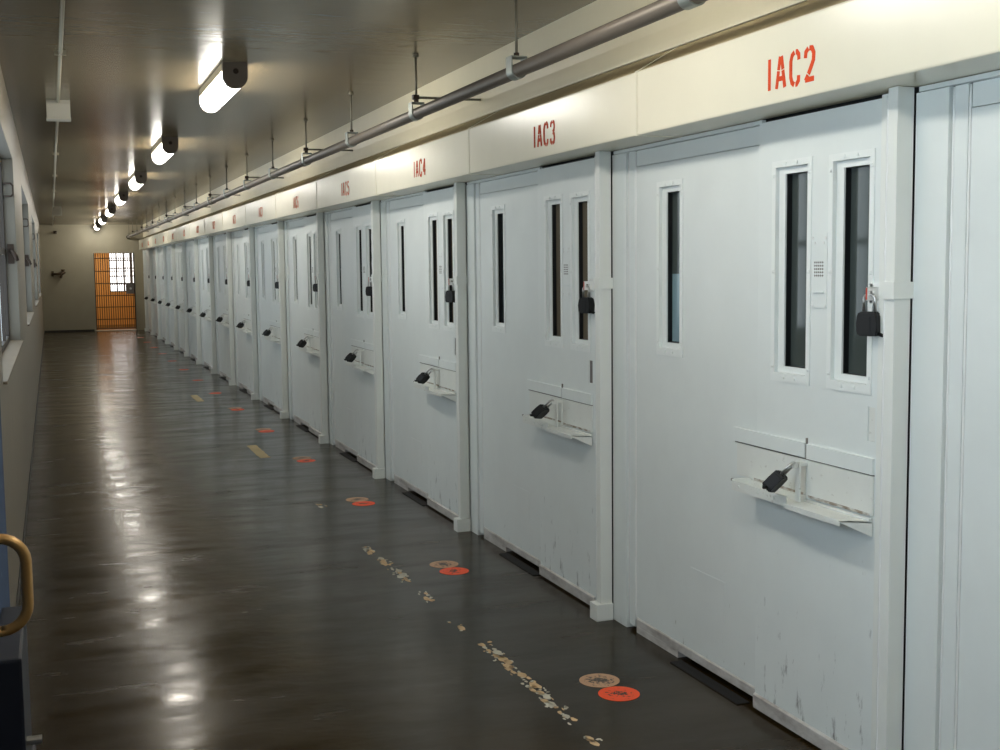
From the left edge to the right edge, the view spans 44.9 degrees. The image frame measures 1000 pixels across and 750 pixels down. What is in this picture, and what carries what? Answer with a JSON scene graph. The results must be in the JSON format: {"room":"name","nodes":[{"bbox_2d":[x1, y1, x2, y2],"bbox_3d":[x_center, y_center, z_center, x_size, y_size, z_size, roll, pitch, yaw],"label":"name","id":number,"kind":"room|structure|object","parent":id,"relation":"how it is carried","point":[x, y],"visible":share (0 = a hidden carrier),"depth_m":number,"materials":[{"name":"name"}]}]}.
{"room":"prison interior","nodes":[
{"label":"prison interior","id":0,"kind":"room"},
{"bbox_2d":[0,66,43,606],"bbox_3d":[-5.500,-0.973,13.793,0.280,2.770,36.950,-3,6,-20],"label":"wall","id":1,"kind":"structure","parent":0,"point":[18,398],"depth_m":8.52,"materials":[{"name":"paint"}]},
{"bbox_2d":[0,123,23,383],"bbox_3d":[-2.892,-0.748,6.995,0.133,1.310,3.500,-3,6,-20],"label":"window","id":2,"kind":"structure","parent":1,"relation":"in","point":[11,345],"depth_m":8.58,"materials":[{"name":"paint"}]},
{"bbox_2d":[3,182,13,198],"bbox_3d":[-3.479,-1.310,8.564,0.070,0.120,0.052,-3,6,-20],"label":"wall bracket","id":3,"kind":"object","parent":2,"relation":"attached to","point":[8,187],"visible":1,"depth_m":8.57,"materials":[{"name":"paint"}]},
{"bbox_2d":[7,244,18,263],"bbox_3d":[-3.462,-0.861,8.599,0.097,0.140,0.049,3,7,38],"label":"handle","id":4,"kind":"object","parent":2,"relation":"attached to","point":[11,253],"depth_m":8.61,"materials":[{"name":"metal"}]},
{"bbox_2d":[21,185,33,325],"bbox_3d":[-5.062,-1.253,12.835,0.133,1.310,3.700,-3,6,-20],"label":"window","id":5,"kind":"structure","parent":1,"relation":"in","point":[30,313],"depth_m":14.55,"materials":[{"name":"paint"}]},
{"bbox_2d":[16,332,44,605],"bbox_3d":[-5.346,0.386,13.961,0.010,0.030,36.938,-3,6,-20],"label":"baseboard","id":6,"kind":"structure","parent":1,"relation":"attached to","point":[26,511],"depth_m":8.52,"materials":[{"name":"paint"}]},
{"bbox_2d":[31,215,38,306],"bbox_3d":[-7.266,-1.766,18.767,0.133,1.310,3.600,-3,6,-20],"label":"window","id":7,"kind":"structure","parent":1,"relation":"in","point":[33,226],"depth_m":20.44,"materials":[{"name":"paint"}]},
{"bbox_2d":[36,229,41,296],"bbox_3d":[-9.454,-2.275,24.654,0.133,1.310,3.600,-3,6,-20],"label":"window","id":8,"kind":"structure","parent":1,"relation":"in","point":[40,293],"depth_m":26.32,"materials":[{"name":"paint"}]},
{"bbox_2d":[39,225,145,331],"bbox_3d":[-10.579,-2.535,31.651,3.200,2.770,0.200,-3,6,-20],"label":"wall","id":9,"kind":"structure","parent":0,"point":[68,300],"depth_m":31.39,"materials":[{"name":"paint"}]},
{"bbox_2d":[45,329,94,332],"bbox_3d":[-11.178,-1.143,31.436,1.228,0.050,0.012,-3,6,-20],"label":"baseboard","id":10,"kind":"structure","parent":9,"relation":"attached to","point":[89,329],"depth_m":31.43,"materials":[{"name":"paint"}]},
{"bbox_2d":[93,253,136,329],"bbox_3d":[-10.127,-2.197,31.839,1.016,2.013,0.098,-3,6,-20],"label":"gate","id":11,"kind":"object","parent":9,"relation":"attached to","point":[130,287],"visible":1,"depth_m":31.86,"materials":[{"name":"metal"}]},
{"bbox_2d":[92,251,138,330],"bbox_3d":[-10.110,-2.204,31.794,1.100,2.075,0.112,-3,6,-20],"label":"trim","id":12,"kind":"structure","parent":9,"relation":"attached to","point":[134,252],"depth_m":31.66,"materials":[{"name":"paint"}]},
{"bbox_2d":[94,253,134,324],"bbox_3d":[-11.706,-2.837,35.113,2.900,2.770,0.200,-3,6,-20],"label":"door","id":13,"kind":"structure","parent":0,"point":[107,256],"depth_m":35.19,"materials":[{"name":"paint"}]},
{"bbox_2d":[109,253,133,291],"bbox_3d":[-10.973,-3.003,35.304,0.820,1.150,0.075,-3,6,-20],"label":"window","id":14,"kind":"structure","parent":13,"relation":"in","point":[116,255],"depth_m":35.29,"materials":[{"name":"glass"}]},
{"bbox_2d":[0,0,595,224],"bbox_3d":[-4.147,-2.513,14.163,3.200,0.200,37.350,-3,6,-20],"label":"ceiling","id":15,"kind":"structure","parent":0,"point":[133,72],"depth_m":7.24,"materials":[{"name":"paint"}]},
{"bbox_2d":[52,206,61,215],"bbox_3d":[-8.185,-3.030,22.357,0.166,0.160,0.156,-3,6,-20],"label":"junction box","id":16,"kind":"object","parent":15,"relation":"attached to","point":[57,211],"visible":1,"depth_m":22.29,"materials":[{"name":"paint"}]},
{"bbox_2d":[51,0,65,224],"bbox_3d":[-5.085,-2.360,13.827,0.060,0.023,36.930,-3,6,-20],"label":"conduit","id":17,"kind":"object","parent":15,"relation":"attached to","point":[60,51],"visible":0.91,"depth_m":6.81,"materials":[{"name":"metal"}]},
{"bbox_2d":[46,99,70,121],"bbox_3d":[-3.069,-1.836,8.408,0.161,0.132,0.146,-3,6,-20],"label":"junction box","id":18,"kind":"object","parent":15,"relation":"attached to","point":[59,112],"visible":0.97,"depth_m":8.35,"materials":[{"name":"paint"}]},
{"bbox_2d":[105,206,115,216],"bbox_3d":[-7.403,-3.102,22.989,0.140,0.148,1.209,-3,6,-20],"label":"ceiling light","id":19,"kind":"object","parent":15,"relation":"attached to","point":[110,210],"visible":1,"depth_m":22.44,"materials":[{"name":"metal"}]},
{"bbox_2d":[115,192,127,205],"bbox_3d":[-5.904,-2.745,18.868,0.140,0.148,1.209,-3,6,-20],"label":"ceiling light","id":20,"kind":"object","parent":15,"relation":"attached to","point":[121,198],"visible":1,"depth_m":18.32,"materials":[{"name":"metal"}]},
{"bbox_2d":[129,172,146,190],"bbox_3d":[-4.546,-2.425,15.172,0.140,0.148,1.209,-3,6,-20],"label":"ceiling light","id":21,"kind":"object","parent":15,"relation":"attached to","point":[137,179],"visible":1,"depth_m":14.63,"materials":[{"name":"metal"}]},
{"bbox_2d":[151,137,177,164],"bbox_3d":[-3.144,-2.093,11.334,0.140,0.148,1.209,-3,6,-20],"label":"ceiling light","id":22,"kind":"object","parent":15,"relation":"attached to","point":[165,147],"visible":1,"depth_m":10.88,"materials":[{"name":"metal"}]},
{"bbox_2d":[198,61,247,113],"bbox_3d":[-1.715,-1.757,7.452,0.140,0.148,1.209,-3,6,-20],"label":"ceiling light","id":23,"kind":"object","parent":15,"relation":"attached to","point":[228,78],"visible":1,"depth_m":7.09,"materials":[{"name":"white plastic"}]},
{"bbox_2d":[243,154,283,189],"bbox_3d":[-2.459,-2.106,12.583,0.416,0.360,0.068,-3,6,-20],"label":"hanger","id":24,"kind":"object","parent":15,"relation":"attached to","point":[246,155],"visible":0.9,"depth_m":12.52,"materials":[{"name":"metal"}]},
{"bbox_2d":[268,139,277,179],"bbox_3d":[-2.081,-1.974,11.075,0.074,0.360,0.068,-3,6,-20],"label":"hanger","id":25,"kind":"object","parent":15,"relation":"attached to","point":[271,140],"visible":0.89,"depth_m":11.06,"materials":[{"name":"metal"}]},
{"bbox_2d":[301,119,352,165],"bbox_3d":[-1.382,-1.856,9.686,0.416,0.360,0.068,-3,6,-20],"label":"hanger","id":26,"kind":"object","parent":15,"relation":"attached to","point":[305,148],"visible":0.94,"depth_m":9.62,"materials":[{"name":"metal"}]},
{"bbox_2d":[345,93,357,147],"bbox_3d":[-1.005,-1.724,8.179,0.074,0.360,0.068,-3,6,-20],"label":"hanger","id":27,"kind":"object","parent":15,"relation":"attached to","point":[350,94],"visible":0.88,"depth_m":8.17,"materials":[{"name":"metal"}]},
{"bbox_2d":[408,54,480,120],"bbox_3d":[-0.306,-1.605,6.790,0.416,0.360,0.068,-3,6,-20],"label":"hanger","id":28,"kind":"object","parent":15,"relation":"attached to","point":[415,97],"visible":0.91,"depth_m":6.73,"materials":[{"name":"metal"}]},
{"bbox_2d":[506,0,526,80],"bbox_3d":[0.071,-1.473,5.283,0.074,0.360,0.068,-3,6,-20],"label":"hanger","id":29,"kind":"object","parent":15,"relation":"attached to","point":[509,60],"visible":0.9,"depth_m":5.28,"materials":[{"name":"metal"}]},
{"bbox_2d":[677,0,705,9],"bbox_3d":[0.770,-1.355,3.894,0.416,0.360,0.068,-3,6,-20],"label":"hanger","id":30,"kind":"object","parent":15,"relation":"attached to","point":[684,4],"visible":0.88,"depth_m":3.84,"materials":[{"name":"metal"}]},
{"bbox_2d":[126,0,707,238],"bbox_3d":[-3.347,-2.126,14.498,0.100,0.100,36.939,-3,6,-20],"label":"pipe","id":31,"kind":"object","parent":30,"relation":"hanging from","point":[658,10],"visible":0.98,"depth_m":5.42,"materials":[{"name":"metal"}]},
{"bbox_2d":[19,324,821,749],"bbox_3d":[-4.765,0.293,16.183,3.200,0.200,41.100,-3,6,-20],"label":"floor","id":32,"kind":"structure","parent":0,"point":[192,589],"depth_m":5.69,"materials":[{"name":"concrete"}]},
{"bbox_2d":[0,407,41,749],"bbox_3d":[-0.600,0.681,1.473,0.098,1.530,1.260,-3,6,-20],"label":"cart","id":33,"kind":"object","parent":32,"relation":"on","point":[15,708],"visible":1,"depth_m":1.52,"materials":[{"name":"paint"}]},
{"bbox_2d":[143,250,147,330],"bbox_3d":[-9.213,-2.188,31.419,0.103,2.091,0.125,-3,6,-20],"label":"post","id":34,"kind":"object","parent":32,"relation":"on","point":[144,255],"visible":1,"depth_m":31.38,"materials":[{"name":"metal"}]},
{"bbox_2d":[145,250,150,331],"bbox_3d":[-8.928,-2.140,30.862,0.074,2.090,1.146,-3,6,-20],"label":"panel","id":35,"kind":"object","parent":32,"relation":"on","point":[146,251],"visible":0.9,"depth_m":31.11,"materials":[{"name":"paint"}]},
{"bbox_2d":[148,249,153,334],"bbox_3d":[-8.523,-2.028,29.562,0.103,2.091,0.125,-3,6,-20],"label":"post","id":36,"kind":"object","parent":32,"relation":"on","point":[149,250],"visible":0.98,"depth_m":29.52,"materials":[{"name":"metal"}]},
{"bbox_2d":[151,248,157,335],"bbox_3d":[-8.237,-1.980,29.004,0.074,2.090,1.146,-3,6,-20],"label":"panel","id":37,"kind":"object","parent":32,"relation":"on","point":[152,250],"visible":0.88,"depth_m":29.21,"materials":[{"name":"paint"}]},
{"bbox_2d":[155,248,160,338],"bbox_3d":[-7.833,-1.867,27.704,0.103,2.091,0.125,-3,6,-20],"label":"post","id":38,"kind":"object","parent":32,"relation":"on","point":[156,249],"visible":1,"depth_m":27.66,"materials":[{"name":"metal"}]},
{"bbox_2d":[158,247,164,339],"bbox_3d":[-7.547,-1.819,27.147,0.074,2.090,1.146,-3,6,-20],"label":"panel","id":39,"kind":"object","parent":32,"relation":"on","point":[159,248],"visible":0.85,"depth_m":27.34,"materials":[{"name":"paint"}]},
{"bbox_2d":[163,246,168,343],"bbox_3d":[-7.142,-1.706,25.847,0.103,2.091,0.125,-3,6,-20],"label":"post","id":40,"kind":"object","parent":32,"relation":"on","point":[164,247],"visible":0.96,"depth_m":25.80,"materials":[{"name":"metal"}]},
{"bbox_2d":[166,245,173,345],"bbox_3d":[-6.857,-1.658,25.289,0.074,2.090,1.146,-3,6,-20],"label":"panel","id":41,"kind":"object","parent":32,"relation":"on","point":[168,252],"visible":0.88,"depth_m":25.46,"materials":[{"name":"paint"}]},
{"bbox_2d":[171,244,178,349],"bbox_3d":[-6.452,-1.546,23.989,0.103,2.091,0.125,-3,6,-20],"label":"post","id":42,"kind":"object","parent":32,"relation":"on","point":[176,347],"visible":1,"depth_m":23.95,"materials":[{"name":"metal"}]},
{"bbox_2d":[175,243,183,351],"bbox_3d":[-6.167,-1.498,23.432,0.074,2.090,1.146,-3,6,-20],"label":"panel","id":43,"kind":"object","parent":32,"relation":"on","point":[177,246],"visible":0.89,"depth_m":23.58,"materials":[{"name":"paint"}]},
{"bbox_2d":[182,242,188,356],"bbox_3d":[-5.762,-1.385,22.132,0.103,2.091,0.125,-3,6,-20],"label":"post","id":44,"kind":"object","parent":32,"relation":"on","point":[186,353],"visible":1,"depth_m":22.09,"materials":[{"name":"metal"}]},
{"bbox_2d":[185,240,194,358],"bbox_3d":[-5.477,-1.337,21.575,0.074,2.090,1.146,-3,6,-20],"label":"panel","id":45,"kind":"object","parent":32,"relation":"on","point":[189,270],"visible":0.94,"depth_m":21.71,"materials":[{"name":"paint"}]},
{"bbox_2d":[194,239,201,363],"bbox_3d":[-5.072,-1.224,20.274,0.103,2.091,0.125,-3,6,-20],"label":"post","id":46,"kind":"object","parent":32,"relation":"on","point":[196,260],"visible":1,"depth_m":20.24,"materials":[{"name":"metal"}]},
{"bbox_2d":[198,237,209,366],"bbox_3d":[-4.786,-1.176,19.717,0.074,2.090,1.146,-3,6,-20],"label":"panel","id":47,"kind":"object","parent":32,"relation":"on","point":[201,242],"visible":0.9,"depth_m":19.84,"materials":[{"name":"paint"}]},
{"bbox_2d":[208,236,216,373],"bbox_3d":[-4.382,-1.064,18.417,0.103,2.091,0.125,-3,6,-20],"label":"post","id":48,"kind":"object","parent":32,"relation":"on","point":[210,238],"visible":0.98,"depth_m":18.38,"materials":[{"name":"metal"}]},
{"bbox_2d":[213,234,225,376],"bbox_3d":[-4.096,-1.016,17.860,0.074,2.090,1.146,-3,6,-20],"label":"panel","id":49,"kind":"object","parent":32,"relation":"on","point":[217,239],"visible":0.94,"depth_m":17.97,"materials":[{"name":"paint"}]},
{"bbox_2d":[226,232,235,385],"bbox_3d":[-3.692,-0.903,16.560,0.103,2.091,0.125,-3,6,-20],"label":"post","id":50,"kind":"object","parent":32,"relation":"on","point":[232,381],"visible":1,"depth_m":16.52,"materials":[{"name":"metal"}]},
{"bbox_2d":[231,229,247,388],"bbox_3d":[-3.406,-0.855,16.002,0.074,2.090,1.146,-3,6,-20],"label":"panel","id":51,"kind":"object","parent":32,"relation":"on","point":[236,236],"visible":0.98,"depth_m":16.10,"materials":[{"name":"paint"}]},
{"bbox_2d":[248,227,258,399],"bbox_3d":[-3.001,-0.742,14.702,0.103,2.091,0.125,-3,6,-20],"label":"post","id":52,"kind":"object","parent":32,"relation":"on","point":[255,395],"visible":1,"depth_m":14.67,"materials":[{"name":"metal"}]},
{"bbox_2d":[247,445,269,457],"bbox_3d":[-2.121,0.669,10.604,0.099,0.001,0.780,-3,6,-20],"label":"tape","id":53,"kind":"object","parent":32,"relation":"on","point":[254,448],"visible":1,"depth_m":10.59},
{"bbox_2d":[254,224,273,405],"bbox_3d":[-2.716,-0.694,14.145,0.074,2.090,1.146,-3,6,-20],"label":"panel","id":54,"kind":"object","parent":32,"relation":"on","point":[261,233],"visible":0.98,"depth_m":14.23,"materials":[{"name":"paint"}]},
{"bbox_2d":[277,221,288,418],"bbox_3d":[-2.311,-0.582,12.845,0.103,2.091,0.125,-3,6,-20],"label":"post","id":55,"kind":"object","parent":32,"relation":"on","point":[284,414],"visible":1,"depth_m":12.81,"materials":[{"name":"metal"}]},
{"bbox_2d":[284,216,309,426],"bbox_3d":[-2.026,-0.534,12.287,0.074,2.090,1.146,-3,6,-20],"label":"panel","id":56,"kind":"object","parent":32,"relation":"on","point":[294,231],"visible":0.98,"depth_m":12.37,"materials":[{"name":"paint"}]},
{"bbox_2d":[316,212,328,443],"bbox_3d":[-1.621,-0.421,10.988,0.103,2.091,0.125,-3,6,-20],"label":"post","id":57,"kind":"object","parent":32,"relation":"on","point":[323,438],"visible":1,"depth_m":10.95,"materials":[{"name":"metal"}]},
{"bbox_2d":[324,206,357,455],"bbox_3d":[-1.335,-0.373,10.430,0.074,2.090,1.146,-3,6,-20],"label":"panel","id":58,"kind":"object","parent":32,"relation":"on","point":[338,226],"visible":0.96,"depth_m":10.49,"materials":[{"name":"paint"}]},
{"bbox_2d":[346,497,367,501],"bbox_3d":[-0.987,0.859,8.358,0.156,0.001,0.156,-2,5,-14],"label":"disc","id":59,"kind":"object","parent":32,"relation":"on","point":[354,499],"visible":1,"depth_m":8.35,"materials":[{"name":"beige paint"}]},
{"bbox_2d":[352,501,374,505],"bbox_3d":[-0.926,0.872,8.211,0.156,0.001,0.156,-4,6,-35],"label":"disc","id":60,"kind":"object","parent":32,"relation":"on","point":[360,503],"visible":1,"depth_m":8.21,"materials":[{"name":"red paint"}]},
{"bbox_2d":[370,200,385,478],"bbox_3d":[-0.931,-0.260,9.130,0.103,2.091,0.125,-3,6,-20],"label":"post","id":61,"kind":"object","parent":32,"relation":"on","point":[379,472],"visible":1,"depth_m":9.09,"materials":[{"name":"metal"}]},
{"bbox_2d":[387,567,410,581],"bbox_3d":[-0.522,1.040,6.308,0.078,0.001,0.320,-3,6,-20],"label":"tape","id":62,"kind":"object","parent":32,"relation":"on","point":[399,571],"visible":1,"depth_m":6.29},
{"bbox_2d":[380,191,427,498],"bbox_3d":[-0.645,-0.212,8.573,0.074,2.090,1.146,-3,6,-20],"label":"panel","id":63,"kind":"object","parent":32,"relation":"on","point":[402,220],"visible":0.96,"depth_m":8.61,"materials":[{"name":"paint"}]},
{"bbox_2d":[402,492,426,505],"bbox_3d":[-0.583,0.854,8.358,0.052,0.004,0.510,-3,6,-20],"label":"floor guide","id":64,"kind":"object","parent":32,"relation":"on","point":[410,495],"visible":0.92,"depth_m":8.35,"materials":[{"name":"black rubber"}]},
{"bbox_2d":[430,561,457,567],"bbox_3d":[-0.302,1.019,6.514,0.156,0.001,0.156,2,6,28],"label":"disc","id":65,"kind":"object","parent":32,"relation":"on","point":[438,564],"visible":1,"depth_m":6.51,"materials":[{"name":"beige paint"}]},
{"bbox_2d":[439,567,468,574],"bbox_3d":[-0.241,1.032,6.367,0.156,0.001,0.156,-3,6,-28],"label":"disc","id":66,"kind":"object","parent":32,"relation":"on","point":[452,570],"visible":1,"depth_m":6.36,"materials":[{"name":"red paint"}]},
{"bbox_2d":[453,182,470,531],"bbox_3d":[-0.241,-0.100,7.273,0.103,2.091,0.125,-3,6,-20],"label":"post","id":67,"kind":"object","parent":32,"relation":"on","point":[462,523],"visible":1,"depth_m":7.23,"materials":[{"name":"metal"}]},
{"bbox_2d":[466,167,541,566],"bbox_3d":[0.045,-0.051,6.715,0.074,2.090,1.146,-3,6,-20],"label":"panel","id":68,"kind":"object","parent":32,"relation":"on","point":[502,214],"visible":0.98,"depth_m":6.72,"materials":[{"name":"paint"}]},
{"bbox_2d":[499,553,539,575],"bbox_3d":[0.107,1.014,6.500,0.052,0.004,0.510,-3,6,-20],"label":"floor guide","id":69,"kind":"object","parent":32,"relation":"on","point":[527,568],"visible":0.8,"depth_m":6.48,"materials":[{"name":"black metal"}]},
{"bbox_2d":[478,641,577,724],"bbox_3d":[0.096,1.179,4.696,0.083,0.001,1.001,-3,6,-20],"label":"tape","id":70,"kind":"object","parent":32,"relation":"on","point":[507,665],"visible":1,"depth_m":4.64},
{"bbox_2d":[584,736,602,745],"bbox_3d":[0.319,1.233,4.080,0.054,0.001,0.098,-3,6,-20],"label":"tape","id":71,"kind":"object","parent":32,"relation":"on","point":[588,738],"visible":1,"depth_m":4.08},
{"bbox_2d":[579,673,619,686],"bbox_3d":[0.384,1.179,4.670,0.156,0.001,0.156,-3,6,-20],"label":"disc","id":72,"kind":"object","parent":32,"relation":"on","point":[598,679],"visible":1,"depth_m":4.67,"materials":[{"name":"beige paint"}]},
{"bbox_2d":[590,151,612,621],"bbox_3d":[0.450,0.061,5.415,0.103,2.091,0.125,-3,6,-20],"label":"post","id":73,"kind":"object","parent":32,"relation":"on","point":[601,609],"visible":1,"depth_m":5.37,"materials":[{"name":"metal"}]},
{"bbox_2d":[598,686,639,700],"bbox_3d":[0.445,1.191,4.523,0.156,0.001,0.156,-3,6,-20],"label":"disc","id":74,"kind":"object","parent":32,"relation":"on","point":[615,693],"visible":1,"depth_m":4.52,"materials":[{"name":"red paint"}]},
{"bbox_2d":[612,120,765,695],"bbox_3d":[0.743,0.111,4.837,0.074,2.090,1.190,-3,6,-20],"label":"panel","id":75,"kind":"object","parent":32,"relation":"on","point":[685,215],"visible":0.98,"depth_m":4.77,"materials":[{"name":"paint"}]},
{"bbox_2d":[670,660,749,704],"bbox_3d":[0.797,1.175,4.643,0.052,0.004,0.510,-3,6,-20],"label":"floor guide","id":76,"kind":"object","parent":32,"relation":"on","point":[682,665],"visible":1,"depth_m":4.62,"materials":[{"name":"black rubber"}]},
{"bbox_2d":[871,86,913,749],"bbox_3d":[1.140,0.222,3.558,0.103,2.091,0.125,-3,6,-20],"label":"post","id":77,"kind":"object","parent":32,"relation":"on","point":[896,288],"visible":1,"depth_m":3.52,"materials":[{"name":"metal"}]},
{"bbox_2d":[904,70,999,749],"bbox_3d":[1.425,0.270,3.001,0.074,2.090,1.146,-3,6,-20],"label":"panel","id":78,"kind":"object","parent":32,"relation":"on","point":[952,655],"visible":1,"depth_m":3.35,"materials":[{"name":"paint"}]},
{"bbox_2d":[143,0,997,749],"bbox_3d":[-2.804,-1.093,14.785,0.370,2.770,36.950,-3,6,-20],"label":"wall","id":79,"kind":"structure","parent":0,"point":[597,13],"depth_m":6.12,"materials":[{"name":"paint"}]},
{"bbox_2d":[160,247,165,339],"bbox_3d":[-7.307,-1.745,26.317,0.148,2.066,0.862,-3,6,-20],"label":"door","id":80,"kind":"structure","parent":79,"relation":"in","point":[163,304],"depth_m":26.48,"materials":[{"name":"paint"}]},
{"bbox_2d":[168,245,174,346],"bbox_3d":[-6.617,-1.584,24.459,0.148,2.066,0.862,-3,6,-20],"label":"door","id":81,"kind":"structure","parent":79,"relation":"in","point":[172,306],"depth_m":24.61,"materials":[{"name":"paint"}]},
{"bbox_2d":[178,243,184,352],"bbox_3d":[-5.926,-1.423,22.602,0.148,2.066,0.862,-3,6,-20],"label":"door","id":82,"kind":"structure","parent":79,"relation":"in","point":[182,300],"depth_m":22.75,"materials":[{"name":"paint"}]},
{"bbox_2d":[189,241,197,359],"bbox_3d":[-5.236,-1.263,20.745,0.148,2.066,0.862,-3,6,-20],"label":"door","id":83,"kind":"structure","parent":79,"relation":"in","point":[194,296],"depth_m":20.87,"materials":[{"name":"paint"}]},
{"bbox_2d":[203,238,212,369],"bbox_3d":[-4.546,-1.102,18.887,0.148,2.066,0.862,-3,6,-20],"label":"door","id":84,"kind":"structure","parent":79,"relation":"in","point":[208,318],"depth_m":19.00,"materials":[{"name":"paint"}]},
{"bbox_2d":[219,234,230,380],"bbox_3d":[-3.856,-0.941,17.030,0.148,2.066,0.862,-3,6,-20],"label":"door","id":85,"kind":"structure","parent":79,"relation":"in","point":[225,323],"depth_m":17.13,"materials":[{"name":"paint"}]},
{"bbox_2d":[239,230,252,394],"bbox_3d":[-3.166,-0.781,15.172,0.148,2.066,0.862,-3,6,-20],"label":"door","id":86,"kind":"structure","parent":79,"relation":"in","point":[247,317],"depth_m":15.25,"materials":[{"name":"paint"}]},
{"bbox_2d":[265,224,282,412],"bbox_3d":[-2.476,-0.620,13.315,0.148,2.066,0.862,-3,6,-20],"label":"door","id":87,"kind":"structure","parent":79,"relation":"in","point":[274,337],"depth_m":13.38,"materials":[{"name":"paint"}]},
{"bbox_2d":[299,215,321,435],"bbox_3d":[-1.785,-0.459,11.458,0.148,2.066,0.862,-3,6,-20],"label":"door","id":88,"kind":"structure","parent":79,"relation":"in","point":[311,348],"depth_m":11.49,"materials":[{"name":"paint"}]},
{"bbox_2d":[296,336,307,347],"bbox_3d":[-1.865,-0.311,11.446,0.115,0.111,0.081,-1,5,-1],"label":"padlock","id":89,"kind":"object","parent":88,"relation":"hanging from","point":[301,343],"visible":1,"depth_m":11.42,"materials":[{"name":"metal"}]},
{"bbox_2d":[305,350,318,356],"bbox_3d":[-1.746,-0.195,11.290,0.084,0.059,0.347,-3,6,-20],"label":"food tray","id":90,"kind":"object","parent":88,"relation":"on","point":[315,353],"depth_m":11.27,"materials":[{"name":"paint"}]},
{"bbox_2d":[345,204,375,469],"bbox_3d":[-1.095,-0.299,9.600,0.148,2.066,0.862,-3,6,-20],"label":"door","id":91,"kind":"structure","parent":79,"relation":"in","point":[363,363],"depth_m":9.60,"materials":[{"name":"paint"}]},
{"bbox_2d":[344,349,357,361],"bbox_3d":[-1.175,-0.152,9.593,0.116,0.108,0.082,0,5,3],"label":"padlock","id":92,"kind":"object","parent":91,"relation":"hanging from","point":[350,357],"visible":1,"depth_m":9.57,"materials":[{"name":"metal"}]},
{"bbox_2d":[354,365,373,374],"bbox_3d":[-1.056,-0.034,9.433,0.084,0.059,0.347,-3,6,-20],"label":"food tray","id":93,"kind":"object","parent":91,"relation":"on","point":[367,369],"depth_m":9.40,"materials":[{"name":"paint"}]},
{"bbox_2d":[366,279,371,295],"bbox_3d":[-0.982,-0.664,9.201,0.040,0.132,0.089,-6,7,-44],"label":"padlock","id":94,"kind":"object","parent":91,"relation":"hanging from","point":[368,288],"visible":0.7,"depth_m":9.19,"materials":[{"name":"metal"}]},
{"bbox_2d":[413,187,470,520],"bbox_3d":[-0.405,-0.138,7.743,0.148,2.066,0.862,-3,6,-20],"label":"door","id":95,"kind":"structure","parent":79,"relation":"in","point":[438,205],"depth_m":7.70,"materials":[{"name":"paint"}]},
{"bbox_2d":[414,368,432,383],"bbox_3d":[-0.484,0.007,7.739,0.117,0.105,0.082,0,5,6],"label":"padlock","id":96,"kind":"object","parent":95,"relation":"hanging from","point":[422,378],"visible":1,"depth_m":7.71,"materials":[{"name":"metal"}]},
{"bbox_2d":[427,388,456,401],"bbox_3d":[-0.366,0.126,7.575,0.084,0.059,0.347,-3,6,-20],"label":"food tray","id":97,"kind":"object","parent":95,"relation":"on","point":[445,394],"depth_m":7.55,"materials":[{"name":"paint"}]},
{"bbox_2d":[445,281,454,302],"bbox_3d":[-0.292,-0.503,7.344,0.040,0.132,0.089,-6,7,-44],"label":"padlock","id":98,"kind":"object","parent":95,"relation":"hanging from","point":[450,294],"visible":0.84,"depth_m":7.33,"materials":[{"name":"metal"}]},
{"bbox_2d":[143,0,807,236],"bbox_3d":[-2.995,-2.181,14.619,0.011,0.090,36.948,-3,6,-20],"label":"trim","id":99,"kind":"structure","parent":79,"relation":"attached to","point":[738,12],"depth_m":5.72,"materials":[{"name":"paint"}]},
{"bbox_2d":[522,158,596,604],"bbox_3d":[0.285,0.023,5.885,0.148,2.066,0.862,-3,6,-20],"label":"door","id":100,"kind":"structure","parent":79,"relation":"in","point":[566,195],"depth_m":5.81,"materials":[{"name":"paint"}]},
{"bbox_2d":[530,399,553,418],"bbox_3d":[0.207,0.166,5.886,0.118,0.103,0.083,0,5,9],"label":"padlock","id":101,"kind":"object","parent":100,"relation":"hanging from","point":[541,410],"visible":1,"depth_m":5.86,"materials":[{"name":"metal"}]},
{"bbox_2d":[546,425,591,445],"bbox_3d":[0.324,0.287,5.718,0.084,0.059,0.347,-3,6,-20],"label":"food tray","id":102,"kind":"object","parent":100,"relation":"on","point":[576,435],"depth_m":5.70,"materials":[{"name":"paint"}]},
{"bbox_2d":[578,285,594,313],"bbox_3d":[0.398,-0.343,5.487,0.040,0.132,0.089,-6,7,-44],"label":"padlock","id":103,"kind":"object","parent":100,"relation":"hanging from","point":[585,304],"visible":1,"depth_m":5.48,"materials":[{"name":"metal"}]},
{"bbox_2d":[139,0,999,249],"bbox_3d":[-3.875,-2.140,16.749,0.201,0.348,29.815,-3,6,-20],"label":"beam","id":104,"kind":"structure","parent":79,"relation":"attached to","point":[810,54],"depth_m":4.29,"materials":[{"name":"paint"}]},
{"bbox_2d":[731,98,881,749],"bbox_3d":[0.983,0.185,4.007,0.148,2.066,0.817,-3,6,-20],"label":"door","id":105,"kind":"structure","parent":79,"relation":"in","point":[820,171],"depth_m":3.92,"materials":[{"name":"paint"}]},
{"bbox_2d":[762,461,795,492],"bbox_3d":[0.911,0.335,3.974,0.115,0.111,0.081,-1,5,-1],"label":"padlock","id":106,"kind":"object","parent":105,"relation":"hanging from","point":[773,482],"visible":1,"depth_m":3.95,"materials":[{"name":"metal"}]},
{"bbox_2d":[784,499,871,536],"bbox_3d":[1.030,0.451,3.818,0.084,0.059,0.347,-3,6,-20],"label":"food tray","id":107,"kind":"object","parent":105,"relation":"on","point":[833,515],"depth_m":3.80,"materials":[{"name":"paint"}]},
{"bbox_2d":[856,293,882,336],"bbox_3d":[1.104,-0.178,3.587,0.040,0.132,0.089,-6,7,-44],"label":"padlock","id":108,"kind":"object","parent":105,"relation":"hanging from","point":[867,322],"visible":0.99,"depth_m":3.58,"materials":[{"name":"metal"}]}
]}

